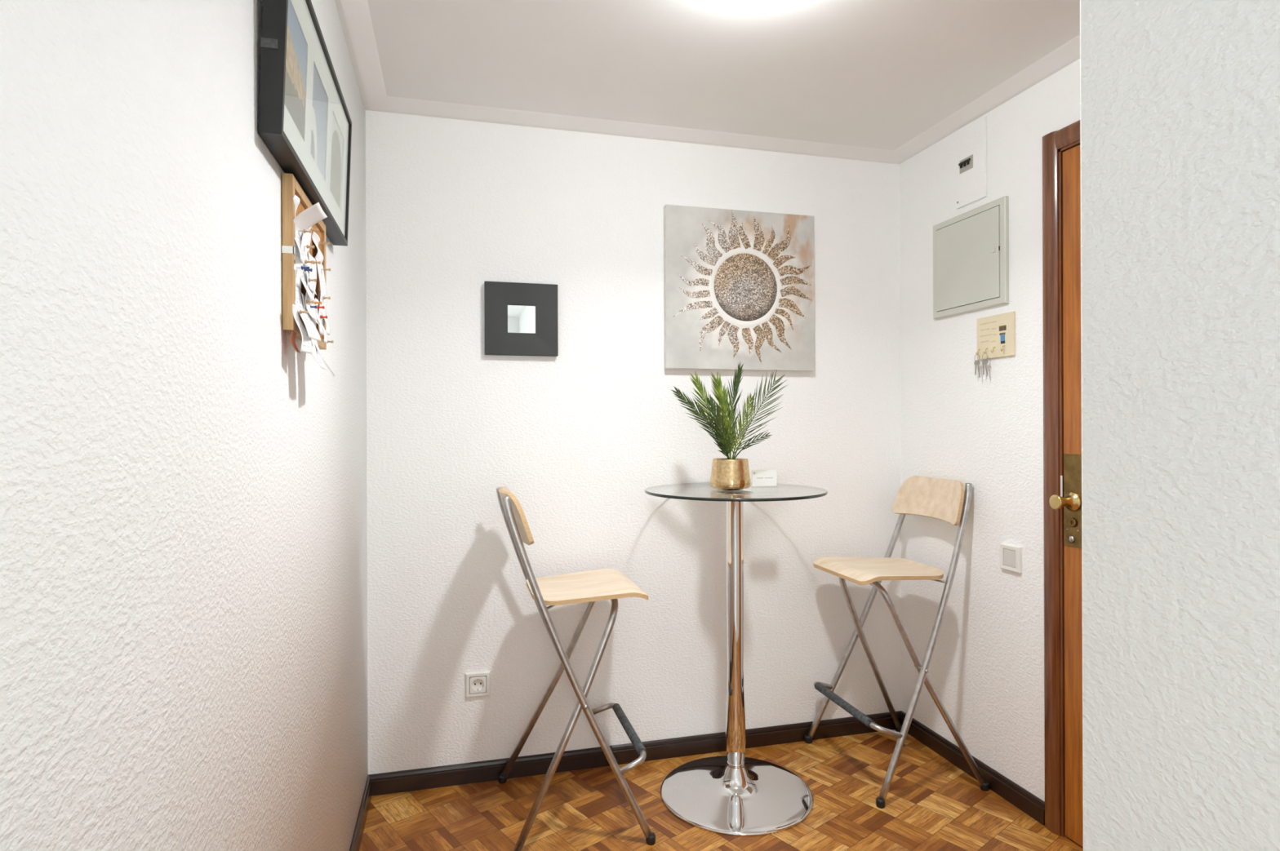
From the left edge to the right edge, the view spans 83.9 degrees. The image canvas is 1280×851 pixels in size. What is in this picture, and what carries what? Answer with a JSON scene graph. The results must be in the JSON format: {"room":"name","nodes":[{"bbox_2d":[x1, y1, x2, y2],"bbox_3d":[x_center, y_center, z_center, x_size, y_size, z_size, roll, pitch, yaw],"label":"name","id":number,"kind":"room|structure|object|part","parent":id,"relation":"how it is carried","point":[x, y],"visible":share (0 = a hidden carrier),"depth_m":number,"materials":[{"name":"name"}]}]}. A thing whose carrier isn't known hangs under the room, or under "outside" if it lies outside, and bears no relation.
{"room":"entrance hall","nodes":[
{"label":"entrance hall","id":0,"kind":"room"},
{"bbox_2d":[0,0,368,850],"bbox_3d":[-0.469,0.076,0.070,0.231,2.274,4.618,0,0,-11],"label":"wall","id":1,"kind":"structure","parent":0,"point":[184,504],"depth_m":0.71,"materials":[{"name":"white paint"}]},
{"bbox_2d":[281,173,326,349],"bbox_3d":[-0.629,-0.291,1.345,0.018,0.262,0.321,0,0,-15],"label":"cork board","id":2,"kind":"object","parent":1,"relation":"attached to","point":[291,187],"visible":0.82,"depth_m":1.19,"materials":[{"name":"brown wood"}]},
{"bbox_2d":[290,319,301,354],"bbox_3d":[-0.587,-0.159,1.216,0.011,0.068,0.043,0,0,-15],"label":"receipt","id":3,"kind":"object","parent":2,"relation":"attached to","point":[293,335],"visible":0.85,"depth_m":1.21,"materials":[{"name":"paper"}]},
{"bbox_2d":[293,195,303,288],"bbox_3d":[-0.587,-0.314,1.216,0.012,0.148,0.048,0,0,-12],"label":"receipt","id":4,"kind":"object","parent":2,"relation":"attached to","point":[299,264],"visible":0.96,"depth_m":1.22,"materials":[{"name":"paper"}]},
{"bbox_2d":[292,304,311,354],"bbox_3d":[-0.579,-0.164,1.212,0.018,0.078,0.057,0,0,-4],"label":"receipt","id":5,"kind":"object","parent":2,"relation":"attached to","point":[306,345],"visible":0.99,"depth_m":1.22,"materials":[{"name":"paper"}]},
{"bbox_2d":[297,310,308,314],"bbox_3d":[-0.574,-0.192,1.207,0.022,0.007,0.007,0,0,-15],"label":"pin","id":6,"kind":"object","parent":2,"relation":"attached to","point":[300,312],"visible":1,"depth_m":1.21,"materials":[{"name":"brown wood"}]},
{"bbox_2d":[297,266,309,270],"bbox_3d":[-0.578,-0.270,1.220,0.022,0.007,0.007,0,0,-15],"label":"pin","id":7,"kind":"object","parent":2,"relation":"attached to","point":[302,268],"visible":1,"depth_m":1.22,"materials":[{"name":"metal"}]},
{"bbox_2d":[300,229,311,233],"bbox_3d":[-0.583,-0.338,1.239,0.022,0.007,0.007,0,0,-15],"label":"pin","id":8,"kind":"object","parent":2,"relation":"attached to","point":[304,231],"visible":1,"depth_m":1.24,"materials":[{"name":"metal"}]},
{"bbox_2d":[293,263,321,341],"bbox_3d":[-0.582,-0.211,1.235,0.031,0.122,0.080,0,0,-6],"label":"receipt","id":9,"kind":"object","parent":2,"relation":"attached to","point":[313,333],"visible":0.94,"depth_m":1.24,"materials":[{"name":"paper"}]},
{"bbox_2d":[304,259,313,263],"bbox_3d":[-0.587,-0.288,1.253,0.022,0.007,0.007,0,0,-15],"label":"pin","id":10,"kind":"object","parent":2,"relation":"attached to","point":[305,261],"visible":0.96,"depth_m":1.25,"materials":[{"name":"brown wood"}]},
{"bbox_2d":[304,300,314,303],"bbox_3d":[-0.587,-0.218,1.256,0.022,0.007,0.007,0,0,-15],"label":"pin","id":11,"kind":"object","parent":2,"relation":"attached to","point":[305,301],"visible":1,"depth_m":1.26,"materials":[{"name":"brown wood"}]},
{"bbox_2d":[302,226,316,295],"bbox_3d":[-0.605,-0.308,1.300,0.015,0.127,0.073,0,0,-15],"label":"receipt","id":12,"kind":"object","parent":2,"relation":"attached to","point":[307,236],"visible":0.41,"depth_m":1.31,"materials":[{"name":"paper"}]},
{"bbox_2d":[293,202,327,268],"bbox_3d":[-0.577,-0.330,1.242,0.044,0.096,0.092,0,0,-15],"label":"receipt","id":13,"kind":"object","parent":2,"relation":"attached to","point":[314,214],"visible":0.91,"depth_m":1.24,"materials":[{"name":"paper"}]},
{"bbox_2d":[307,227,318,231],"bbox_3d":[-0.600,-0.358,1.301,0.022,0.007,0.007,0,0,-15],"label":"pin","id":14,"kind":"object","parent":2,"relation":"attached to","point":[311,228],"visible":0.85,"depth_m":1.30,"materials":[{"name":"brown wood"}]},
{"bbox_2d":[307,250,319,326],"bbox_3d":[-0.605,-0.253,1.320,0.012,0.127,0.074,0,0,-15],"label":"receipt","id":15,"kind":"object","parent":2,"relation":"attached to","point":[313,267],"visible":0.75,"depth_m":1.33,"materials":[{"name":"paper"}]},
{"bbox_2d":[311,231,324,262],"bbox_3d":[-0.640,-0.351,1.414,0.010,0.051,0.074,0,0,-15],"label":"receipt","id":16,"kind":"object","parent":2,"relation":"attached to","point":[316,239],"visible":0.9,"depth_m":1.41,"materials":[{"name":"paper"}]},
{"bbox_3d":[-0.595,-0.262,1.283,0.022,0.007,0.007,0,0,-15],"label":"pin","id":17,"kind":"object","parent":2,"relation":"attached to","visible":0},
{"bbox_2d":[305,271,318,322],"bbox_3d":[-0.591,-0.233,1.282,0.014,0.086,0.062,0,0,-15],"label":"receipt","id":18,"kind":"object","parent":17,"relation":"hanging from","point":[307,297],"visible":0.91,"depth_m":1.27,"materials":[{"name":"paper"}]},
{"bbox_3d":[-0.595,-0.214,1.285,0.022,0.007,0.007,0,0,-15],"label":"pin","id":19,"kind":"object","parent":2,"relation":"attached to","visible":0},
{"bbox_2d":[302,293,327,370],"bbox_3d":[-0.581,-0.166,1.274,0.033,0.130,0.073,0,0,-15],"label":"receipt","id":20,"kind":"object","parent":19,"relation":"hanging from","point":[313,349],"visible":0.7,"depth_m":1.27,"materials":[{"name":"paper"}]},
{"bbox_2d":[257,0,351,245],"bbox_3d":[-0.624,-0.577,1.371,0.042,0.296,0.673,0,0,-15],"label":"photo frame","id":21,"kind":"object","parent":1,"relation":"attached to","point":[305,122],"visible":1,"depth_m":1.23,"materials":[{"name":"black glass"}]},
{"bbox_2d":[284,0,306,139],"bbox_3d":[-0.559,-0.574,1.154,0.007,0.170,0.154,0,0,-15],"label":"photograph","id":22,"kind":"object","parent":21,"relation":"attached to","point":[295,80],"depth_m":1.16},
{"bbox_2d":[310,62,327,179],"bbox_3d":[-0.611,-0.573,1.353,0.007,0.170,0.156,0,0,-15],"label":"photograph","id":23,"kind":"object","parent":21,"relation":"attached to","point":[318,106],"depth_m":1.35},
{"bbox_2d":[329,113,342,209],"bbox_3d":[-0.664,-0.573,1.554,0.007,0.170,0.157,0,0,-15],"label":"photograph","id":24,"kind":"object","parent":21,"relation":"attached to","point":[336,129],"depth_m":1.55},
{"bbox_2d":[349,775,371,850],"bbox_3d":[-0.679,1.181,1.540,0.012,0.066,1.655,0,0,-15],"label":"baseboard","id":25,"kind":"structure","parent":1,"relation":"attached to","point":[356,842],"depth_m":2.12,"materials":[{"name":"wood"}]},
{"bbox_2d":[334,0,386,109],"bbox_3d":[-0.671,-1.050,1.599,0.074,0.022,1.550,0,0,-15],"label":"trim","id":26,"kind":"structure","parent":1,"relation":"attached to","point":[354,15],"depth_m":1.97,"materials":[{"name":"paint"}]},
{"bbox_2d":[365,110,901,775],"bbox_3d":[0.059,0.074,2.641,2.205,2.274,0.100,0,0,-15],"label":"wall","id":27,"kind":"structure","parent":0,"point":[579,436],"depth_m":2.54,"materials":[{"name":"white paint"}]},
{"bbox_2d":[465,671,490,697],"bbox_3d":[-0.552,0.882,2.423,0.082,0.082,0.010,0,0,-15],"label":"wall socket","id":28,"kind":"object","parent":27,"relation":"attached to","point":[477,684],"visible":1,"depth_m":2.42,"materials":[{"name":"white plastic"}]},
{"bbox_2d":[484,281,558,356],"bbox_3d":[-0.408,-0.366,2.454,0.249,0.249,0.022,0,0,-15],"label":"square mirror","id":29,"kind":"object","parent":27,"relation":"attached to","point":[521,319],"visible":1,"depth_m":2.45,"materials":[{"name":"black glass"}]},
{"bbox_2d":[507,305,535,333],"bbox_3d":[-0.409,-0.366,2.457,0.097,0.097,0.014,0,0,-15],"label":"mirror glass","id":30,"kind":"object","parent":29,"relation":"attached to","point":[521,318],"depth_m":2.45,"materials":[{"name":"white"}]},
{"bbox_2d":[365,96,898,164],"bbox_3d":[0.077,-1.053,2.557,2.005,0.022,0.074,0,0,-15],"label":"trim","id":31,"kind":"structure","parent":27,"relation":"attached to","point":[388,104],"depth_m":2.52,"materials":[{"name":"paint"}]},
{"bbox_2d":[368,711,901,796],"bbox_3d":[0.077,1.178,2.587,2.005,0.066,0.012,0,0,-15],"label":"baseboard","id":32,"kind":"structure","parent":27,"relation":"attached to","point":[391,783],"depth_m":2.53,"materials":[{"name":"black wood"}]},
{"bbox_2d":[663,204,814,371],"bbox_3d":[0.377,-0.504,2.656,0.592,0.592,0.030,0,0,-15],"label":"canvas painting","id":33,"kind":"object","parent":27,"relation":"attached to","point":[739,286],"visible":1,"depth_m":2.64,"materials":[{"name":"grey fabric"}]},
{"bbox_2d":[359,729,1083,850],"bbox_3d":[-0.185,1.242,1.517,3.355,0.060,2.150,0,0,-15],"label":"floor","id":34,"kind":"structure","parent":0,"point":[931,805],"depth_m":2.23,"materials":[{"name":"wood"}]},
{"bbox_2d":[496,486,655,850],"bbox_3d":[-0.223,0.704,2.244,0.434,1.017,0.503,0,0,-15],"label":"bar stool","id":35,"kind":"object","parent":34,"relation":"on","point":[590,587],"visible":1,"depth_m":2.09,"materials":[{"name":"wood"}]},
{"bbox_3d":[-0.392,0.271,2.201,0.088,0.150,0.363,0,0,-15],"label":"backrest","id":36,"kind":"part","parent":35,"relation":"part of","materials":[{"name":"brown wood"}]},
{"bbox_3d":[-0.285,0.865,2.409,0.381,0.678,0.077,0,0,12],"label":"leg","id":37,"kind":"part","parent":35,"relation":"part of","materials":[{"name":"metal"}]},
{"bbox_3d":[-0.278,0.703,2.434,0.432,1.001,0.029,0,0,-27],"label":"leg","id":38,"kind":"part","parent":35,"relation":"part of","materials":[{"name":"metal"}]},
{"bbox_3d":[-0.196,0.864,2.070,0.381,0.678,0.077,0,0,-42],"label":"leg","id":39,"kind":"part","parent":35,"relation":"part of","materials":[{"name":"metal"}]},
{"bbox_3d":[-0.179,0.511,2.256,0.342,0.032,0.368,0,0,-15],"label":"seat","id":40,"kind":"part","parent":35,"relation":"part of","materials":[{"name":"brown wood"}]},
{"bbox_2d":[644,489,827,836],"bbox_3d":[0.314,0.710,2.343,0.592,0.999,0.592,0,0,-15],"label":"bar table","id":41,"kind":"object","parent":34,"relation":"on","point":[731,794],"visible":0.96,"depth_m":2.31,"materials":[{"name":"silver glass"}]},
{"bbox_2d":[670,362,788,490],"bbox_3d":[0.290,-0.001,2.340,0.410,0.422,0.133,0,0,-15],"label":"potted palm","id":42,"kind":"object","parent":41,"relation":"on","point":[727,473],"visible":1,"depth_m":2.32,"materials":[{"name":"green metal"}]},
{"bbox_2d":[710,457,751,490],"bbox_3d":[0.297,0.160,2.341,0.133,0.100,0.133,0,0,-15],"label":"pot","id":43,"kind":"object","parent":42,"relation":"attached to","point":[726,473],"depth_m":2.29,"materials":[{"name":"gold metal"}]},
{"bbox_3d":[0.312,0.215,2.343,0.592,0.009,0.592,0,0,-15],"label":"glass","id":44,"kind":"part","parent":41,"relation":"part of","materials":[{"name":"clear glass"}]},
{"bbox_2d":[751,470,777,486],"bbox_3d":[0.426,0.180,2.432,0.096,0.060,0.036,0,0,-13],"label":"card","id":45,"kind":"object","parent":41,"relation":"on","point":[759,477],"visible":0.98,"depth_m":2.43,"materials":[{"name":"white paper"}]},
{"bbox_2d":[804,475,989,808],"bbox_3d":[0.892,0.700,2.536,0.434,1.017,0.503,0,0,-15],"label":"bar stool","id":46,"kind":"object","parent":34,"relation":"on","point":[930,497],"visible":1,"depth_m":2.47,"materials":[{"name":"wood"}]},
{"bbox_3d":[0.848,0.698,2.725,0.423,1.001,0.107,0,0,-15],"label":"leg","id":47,"kind":"part","parent":46,"relation":"part of","materials":[{"name":"metal"}]},
{"bbox_3d":[0.867,0.860,2.711,0.381,0.678,0.077,0,0,-42],"label":"leg","id":48,"kind":"part","parent":46,"relation":"part of","materials":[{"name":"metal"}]},
{"bbox_3d":[0.847,0.508,2.524,0.342,0.032,0.368,0,0,-15],"label":"seat","id":49,"kind":"part","parent":46,"relation":"part of","materials":[{"name":"brown wood"}]},
{"bbox_3d":[0.948,0.698,2.346,0.432,1.001,0.029,0,0,-27],"label":"leg","id":50,"kind":"part","parent":46,"relation":"part of","materials":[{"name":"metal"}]},
{"bbox_3d":[0.956,0.860,2.371,0.381,0.678,0.077,0,0,12],"label":"leg","id":51,"kind":"part","parent":46,"relation":"part of","materials":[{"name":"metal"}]},
{"bbox_3d":[1.058,0.265,2.579,0.088,0.150,0.363,0,0,-15],"label":"backrest","id":52,"kind":"part","parent":46,"relation":"part of","materials":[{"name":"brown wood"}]},
{"bbox_2d":[367,0,1079,150],"bbox_3d":[0.141,-1.113,0.235,3.355,0.098,4.800,0,0,-15],"label":"ceiling","id":53,"kind":"structure","parent":0,"point":[868,73],"depth_m":2.04,"materials":[{"name":"paint"}]},
{"bbox_2d":[899,58,1079,802],"bbox_3d":[1.330,0.069,1.940,0.100,2.274,1.900,0,0,-15],"label":"wall","id":54,"kind":"structure","parent":0,"point":[986,668],"depth_m":2.38,"materials":[{"name":"white paint"}]},
{"bbox_2d":[933,195,1008,319],"bbox_3d":[1.130,-0.566,2.458,0.020,0.344,0.358,0,0,-15],"label":"electrical panel","id":55,"kind":"object","parent":54,"relation":"attached to","point":[971,248],"visible":1,"depth_m":2.42,"materials":[{"name":"grey metal"}]},
{"bbox_2d":[955,116,986,208],"bbox_3d":[1.134,-0.899,2.443,0.017,0.268,0.140,0,0,-15],"label":"box","id":56,"kind":"object","parent":54,"relation":"attached to","point":[971,140],"visible":1,"depth_m":2.43,"materials":[{"name":"white paint"}]},
{"bbox_3d":[1.123,-0.907,2.464,0.006,0.019,0.054,0,0,-15],"label":"breaker lever","id":57,"kind":"part","parent":56,"relation":"part of","materials":[{"name":"black plastic"}]},
{"bbox_2d":[900,711,1044,826],"bbox_3d":[1.131,1.174,2.496,0.012,0.066,0.722,0,0,-15],"label":"baseboard","id":58,"kind":"structure","parent":54,"relation":"attached to","point":[1018,797],"depth_m":2.38,"materials":[{"name":"black wood"}]},
{"bbox_2d":[894,34,1079,164],"bbox_3d":[1.242,-1.057,1.918,0.074,0.022,1.900,0,0,-15],"label":"trim","id":59,"kind":"structure","parent":54,"relation":"attached to","point":[1068,52],"depth_m":2.28,"materials":[{"name":"paint"}]},
{"bbox_2d":[975,311,1015,359],"bbox_3d":[1.159,-0.293,2.337,0.025,0.140,0.164,0,0,-15],"label":"key rack","id":60,"kind":"object","parent":54,"relation":"attached to","point":[996,334],"visible":0.99,"depth_m":2.33,"materials":[{"name":"beige wood"}]},
{"bbox_2d":[973,354,980,377],"bbox_3d":[1.136,-0.200,2.397,0.004,0.080,0.029,0,0,-15],"label":"keys","id":61,"kind":"object","parent":60,"relation":"hanging from","point":[977,362],"visible":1,"depth_m":2.39,"materials":[{"name":"metal"}]},
{"bbox_2d":[982,353,987,376],"bbox_3d":[1.145,-0.201,2.362,0.004,0.078,0.029,0,0,-15],"label":"keys","id":62,"kind":"object","parent":60,"relation":"hanging from","point":[984,362],"visible":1,"depth_m":2.36,"materials":[{"name":"metal"}]},
{"bbox_2d":[1000,333,1004,341],"bbox_3d":[1.173,-0.284,2.302,0.001,0.022,0.018,0,0,-15],"label":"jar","id":63,"kind":"object","parent":60,"relation":"on","point":[1002,335],"depth_m":2.30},
{"bbox_2d":[999,324,1006,335],"bbox_3d":[1.173,-0.308,2.302,0.001,0.030,0.030,0,0,-15],"label":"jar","id":64,"kind":"object","parent":60,"relation":"on","point":[1002,328],"depth_m":2.30,"materials":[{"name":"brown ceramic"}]},
{"bbox_2d":[1000,543,1022,573],"bbox_3d":[1.185,0.424,2.277,0.012,0.081,0.081,0,0,-15],"label":"light switch","id":65,"kind":"object","parent":54,"relation":"attached to","point":[1011,556],"visible":1,"depth_m":2.27,"materials":[{"name":"white plastic"}]},
{"bbox_2d":[1042,120,1083,848],"bbox_3d":[1.352,0.169,1.719,0.170,2.074,0.894,0,0,-15],"label":"door","id":66,"kind":"structure","parent":54,"relation":"in","point":[1061,166],"depth_m":2.08,"materials":[{"name":"brown wood"}]},
{"bbox_3d":[1.234,0.184,2.084,0.002,0.075,0.007,0,0,-11],"label":"strike plate","id":67,"kind":"part","parent":66,"relation":"part of","materials":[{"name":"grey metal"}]},
{"bbox_3d":[1.215,0.219,2.039,0.066,0.056,0.056,0,0,-15],"label":"knob","id":68,"kind":"part","parent":66,"relation":"part of","materials":[{"name":"gold metal"}]},
{"bbox_3d":[1.248,0.216,2.049,0.003,0.267,0.066,0,0,-15],"label":"lock plate","id":69,"kind":"part","parent":66,"relation":"part of","materials":[{"name":"gold metal"}]},
{"bbox_2d":[1080,0,1279,850],"bbox_3d":[1.375,0.069,-0.426,1.209,2.274,2.700,0,0,-15],"label":"wall","id":70,"kind":"structure","parent":0,"point":[1180,100],"depth_m":0.63,"materials":[{"name":"white paint"}]},
{"bbox_3d":[-0.590,-0.318,1.266,0.022,0.007,0.007,0,0,-15],"label":"pin","id":71,"kind":"object","parent":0,"visible":0},
{"bbox_2d":[299,236,315,302],"bbox_3d":[-0.590,-0.277,1.263,0.017,0.107,0.072,0,0,-15],"label":"receipt","id":72,"kind":"object","parent":71,"relation":"hanging from","point":[304,243],"visible":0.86,"depth_m":1.26,"materials":[{"name":"paper"}]},
{"bbox_3d":[-0.634,-0.314,1.432,0.022,0.007,0.007,0,0,-15],"label":"pin","id":73,"kind":"object","parent":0,"visible":0},
{"bbox_2d":[315,257,327,335],"bbox_3d":[-0.635,-0.253,1.421,0.009,0.147,0.080,0,0,-15],"label":"receipt","id":74,"kind":"object","parent":73,"relation":"hanging from","point":[320,268],"visible":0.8,"depth_m":1.42,"materials":[{"name":"paper"}]},
{"bbox_3d":[-0.632,-0.256,1.427,0.022,0.007,0.007,0,0,-15],"label":"pin","id":75,"kind":"object","parent":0,"visible":0},
{"bbox_2d":[317,290,330,335],"bbox_3d":[-0.637,-0.227,1.437,0.015,0.083,0.059,0,0,-15],"label":"receipt","id":76,"kind":"object","parent":75,"relation":"hanging from","point":[327,324],"visible":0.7,"depth_m":1.44,"materials":[{"name":"paper"}]},
{"bbox_3d":[-0.608,-0.230,1.334,0.022,0.007,0.007,0,0,-15],"label":"pin","id":77,"kind":"object","parent":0,"visible":0},
{"bbox_2d":[311,302,334,377],"bbox_3d":[-0.600,-0.164,1.348,0.040,0.141,0.074,0,0,-24],"label":"receipt","id":78,"kind":"object","parent":77,"relation":"hanging from","point":[314,323],"visible":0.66,"depth_m":1.34,"materials":[{"name":"paper"}]},
{"bbox_3d":[-0.615,-0.226,1.361,0.022,0.007,0.007,0,0,-15],"label":"pin","id":79,"kind":"object","parent":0,"visible":0},
{"bbox_2d":[315,297,327,342],"bbox_3d":[-0.614,-0.202,1.371,0.018,0.081,0.042,0,0,-15],"label":"receipt","id":80,"kind":"object","parent":79,"relation":"hanging from","point":[316,300],"visible":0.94,"depth_m":1.37,"materials":[{"name":"paper"}]}
]}

